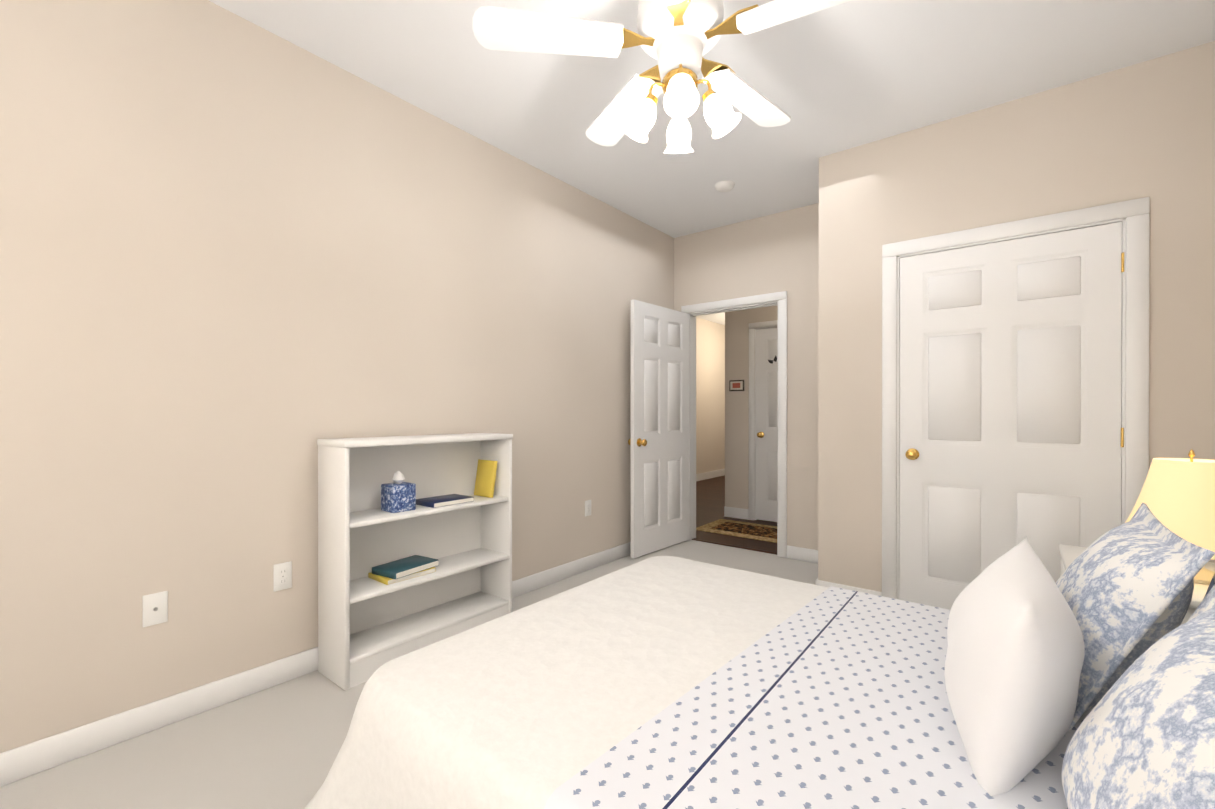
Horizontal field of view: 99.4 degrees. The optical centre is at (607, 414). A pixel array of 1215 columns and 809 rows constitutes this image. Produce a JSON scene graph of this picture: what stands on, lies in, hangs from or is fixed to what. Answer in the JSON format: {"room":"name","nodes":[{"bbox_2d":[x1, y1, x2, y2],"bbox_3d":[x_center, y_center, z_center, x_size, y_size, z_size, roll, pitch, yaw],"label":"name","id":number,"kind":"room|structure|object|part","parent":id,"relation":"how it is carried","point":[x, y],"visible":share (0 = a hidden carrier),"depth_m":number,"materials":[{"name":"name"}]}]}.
{"room":"bedroom","nodes":[
{"label":"bedroom","id":0,"kind":"room"},
{"bbox_2d":[0,0,673,752],"bbox_3d":[-1.038,-0.231,2.729,0.120,2.740,5.390,0,0,38],"label":"wall","id":1,"kind":"structure","parent":0,"point":[244,266],"depth_m":2.06,"materials":[{"name":"paint"}]},
{"bbox_2d":[142,591,167,627],"bbox_3d":[-1.637,0.707,1.867,0.016,0.114,0.070,0,0,38],"label":"outlet","id":2,"kind":"object","parent":1,"relation":"attached to","point":[154,608],"visible":1,"depth_m":1.87,"materials":[{"name":"white plastic"}]},
{"bbox_2d":[273,561,291,591],"bbox_3d":[-1.382,0.691,2.194,0.008,0.114,0.070,0,0,38],"label":"electrical outlet","id":3,"kind":"object","parent":1,"relation":"attached to","point":[282,576],"visible":1,"depth_m":2.19,"materials":[{"name":"white plastic"}]},
{"bbox_2d":[0,542,630,786],"bbox_3d":[-0.986,1.089,2.692,0.014,0.100,5.150,0,0,38],"label":"baseboard","id":4,"kind":"structure","parent":1,"relation":"attached to","point":[28,760],"depth_m":1.91,"materials":[{"name":"white paint"}]},
{"bbox_2d":[585,500,590,516],"bbox_3d":[-0.140,0.686,3.762,0.008,0.114,0.070,0,0,38],"label":"electrical outlet","id":5,"kind":"object","parent":1,"relation":"attached to","point":[587,507],"visible":1,"depth_m":3.76,"materials":[{"name":"white plastic"}]},
{"bbox_2d":[0,475,817,808],"bbox_3d":[2.015,1.181,5.341,5.130,0.100,13.270,0,0,38],"label":"floor","id":6,"kind":"structure","parent":0,"point":[278,746],"depth_m":1.76,"materials":[{"name":"carpet"}]},
{"bbox_2d":[317,433,512,690],"bbox_3d":[-0.899,0.625,2.552,0.261,1.030,0.908,0,0,38],"label":"bookcase","id":7,"kind":"object","parent":6,"relation":"on","point":[414,542],"visible":1,"depth_m":2.51,"materials":[{"name":"white laminate"}]},
{"bbox_2d":[696,519,776,542],"bbox_3d":[1.544,1.126,4.867,1.320,0.012,0.600,0,0,38],"label":"rug","id":8,"kind":"object","parent":6,"relation":"on","point":[761,532],"visible":0.33,"depth_m":5.00,"materials":[{"name":"fabric"}]},
{"bbox_2d":[304,502,1214,808],"bbox_3d":[0.519,0.634,1.269,2.146,1.020,1.718,0,0,38],"label":"bed","id":9,"kind":"object","parent":6,"relation":"on","point":[1016,678],"visible":1,"depth_m":1.04,"materials":[{"name":"white fabric"}]},
{"bbox_2d":[1059,544,1214,624],"bbox_3d":[1.829,0.832,1.680,0.558,0.620,0.590,0,0,38],"label":"nightstand","id":10,"kind":"object","parent":6,"relation":"on","point":[1069,554],"visible":0.1,"depth_m":1.78,"materials":[{"name":"white wood"}]},
{"bbox_2d":[1125,449,1214,583],"bbox_3d":[1.867,0.317,1.648,0.370,0.409,0.370,0,0,38],"label":"table lamp","id":11,"kind":"object","parent":10,"relation":"on","point":[1177,496],"visible":0.73,"depth_m":1.59,"materials":[{"name":"yellow fabric"}]},
{"bbox_2d":[696,317,724,480],"bbox_3d":[1.693,-0.250,8.954,0.134,2.740,8.000,0,0,38],"label":"wall","id":12,"kind":"structure","parent":0,"point":[710,399],"depth_m":9.00,"materials":[{"name":"paint"}]},
{"bbox_2d":[209,0,1214,324],"bbox_3d":[2.015,-1.659,5.333,5.130,0.100,13.270,0,0,38],"label":"ceiling","id":13,"kind":"structure","parent":0,"point":[843,76],"depth_m":2.41,"materials":[{"name":"white paint"}]},
{"bbox_2d":[473,0,850,152],"bbox_3d":[0.276,-1.255,1.705,1.263,0.686,1.257,0,0,38],"label":"ceiling fan","id":14,"kind":"object","parent":13,"relation":"hanging from","point":[677,39],"visible":1,"depth_m":1.65,"materials":[{"name":"white"}]},
{"bbox_2d":[715,180,734,191],"bbox_3d":[0.821,-1.585,3.607,0.140,0.036,0.140,0,0,38],"label":"smoke detector","id":15,"kind":"object","parent":13,"relation":"attached to","point":[725,186],"visible":0.98,"depth_m":3.57,"materials":[{"name":"white plastic"}]},
{"bbox_2d":[674,203,818,549],"bbox_3d":[1.883,-0.234,3.777,3.160,2.740,0.120,0,0,38],"label":"wall","id":16,"kind":"structure","parent":0,"point":[775,252],"depth_m":4.05,"materials":[{"name":"paint"}]},
{"bbox_2d":[681,291,786,557],"bbox_3d":[1.084,0.082,4.411,0.950,2.105,0.156,0,0,38],"label":"door frame","id":17,"kind":"structure","parent":16,"relation":"attached to","point":[750,302],"depth_m":4.18,"materials":[{"name":"white paint"}]},
{"bbox_2d":[628,299,688,557],"bbox_3d":[0.441,0.115,4.327,0.168,2.015,0.791,0,0,38],"label":"bedroom door","id":18,"kind":"structure","parent":17,"relation":"attached to","point":[658,442],"depth_m":4.26,"materials":[{"name":"white paint"}]},
{"bbox_2d":[787,545,817,562],"bbox_3d":[1.574,1.086,3.941,0.405,0.100,0.014,0,0,38],"label":"baseboard","id":19,"kind":"structure","parent":16,"relation":"attached to","point":[797,553],"depth_m":3.98,"materials":[{"name":"white paint"}]},
{"bbox_2d":[724,305,777,519],"bbox_3d":[4.324,-0.243,6.819,3.350,2.740,7.680,0,0,38],"label":"wall","id":20,"kind":"structure","parent":0,"point":[736,418],"depth_m":5.60,"materials":[{"name":"paint"}]},
{"bbox_3d":[1.404,-0.309,5.599,0.170,0.120,0.019,0,0,38],"label":"hall picture","id":21,"kind":"part","parent":20,"relation":"part of"},
{"bbox_2d":[748,320,777,519],"bbox_3d":[1.909,0.082,5.277,0.920,2.100,0.138,0,0,38],"label":"door frame","id":22,"kind":"structure","parent":20,"relation":"attached to","point":[752,440],"depth_m":5.48,"materials":[{"name":"white paint"}]},
{"bbox_2d":[756,328,777,521],"bbox_3d":[1.892,0.112,5.255,0.776,2.015,0.167,0,0,38],"label":"hall door","id":23,"kind":"structure","parent":22,"relation":"attached to","point":[766,419],"depth_m":5.41,"materials":[{"name":"white paint"}]},
{"bbox_2d":[818,41,1214,591],"bbox_3d":[2.203,-0.232,2.988,1.680,2.740,0.720,0,0,38],"label":"wall","id":24,"kind":"structure","parent":0,"point":[1141,130],"depth_m":2.62,"materials":[{"name":"paint"}]},
{"bbox_2d":[815,578,819,585],"bbox_3d":[1.534,1.087,3.513,0.014,0.100,0.734,0,0,38],"label":"baseboard","id":25,"kind":"structure","parent":24,"relation":"attached to","point":[817,582],"depth_m":3.22,"materials":[{"name":"white paint"}]},
{"bbox_2d":[820,580,881,595],"bbox_3d":[1.465,1.088,3.108,0.340,0.100,0.014,0,0,38],"label":"baseboard","id":26,"kind":"structure","parent":24,"relation":"attached to","point":[822,583],"depth_m":3.11,"materials":[{"name":"white paint"}]},
{"bbox_2d":[899,222,1123,609],"bbox_3d":[2.045,0.117,2.686,0.915,2.020,0.167,0,0,38],"label":"closet door","id":27,"kind":"structure","parent":24,"relation":"in","point":[1011,433],"depth_m":2.65,"materials":[{"name":"white paint"}]},
{"bbox_2d":[882,197,1149,599],"bbox_3d":[2.052,0.079,2.702,1.080,2.120,0.118,0,0,38],"label":"door frame","id":28,"kind":"structure","parent":24,"relation":"attached to","point":[1134,214],"depth_m":2.48,"materials":[{"name":"white paint"}]}
]}

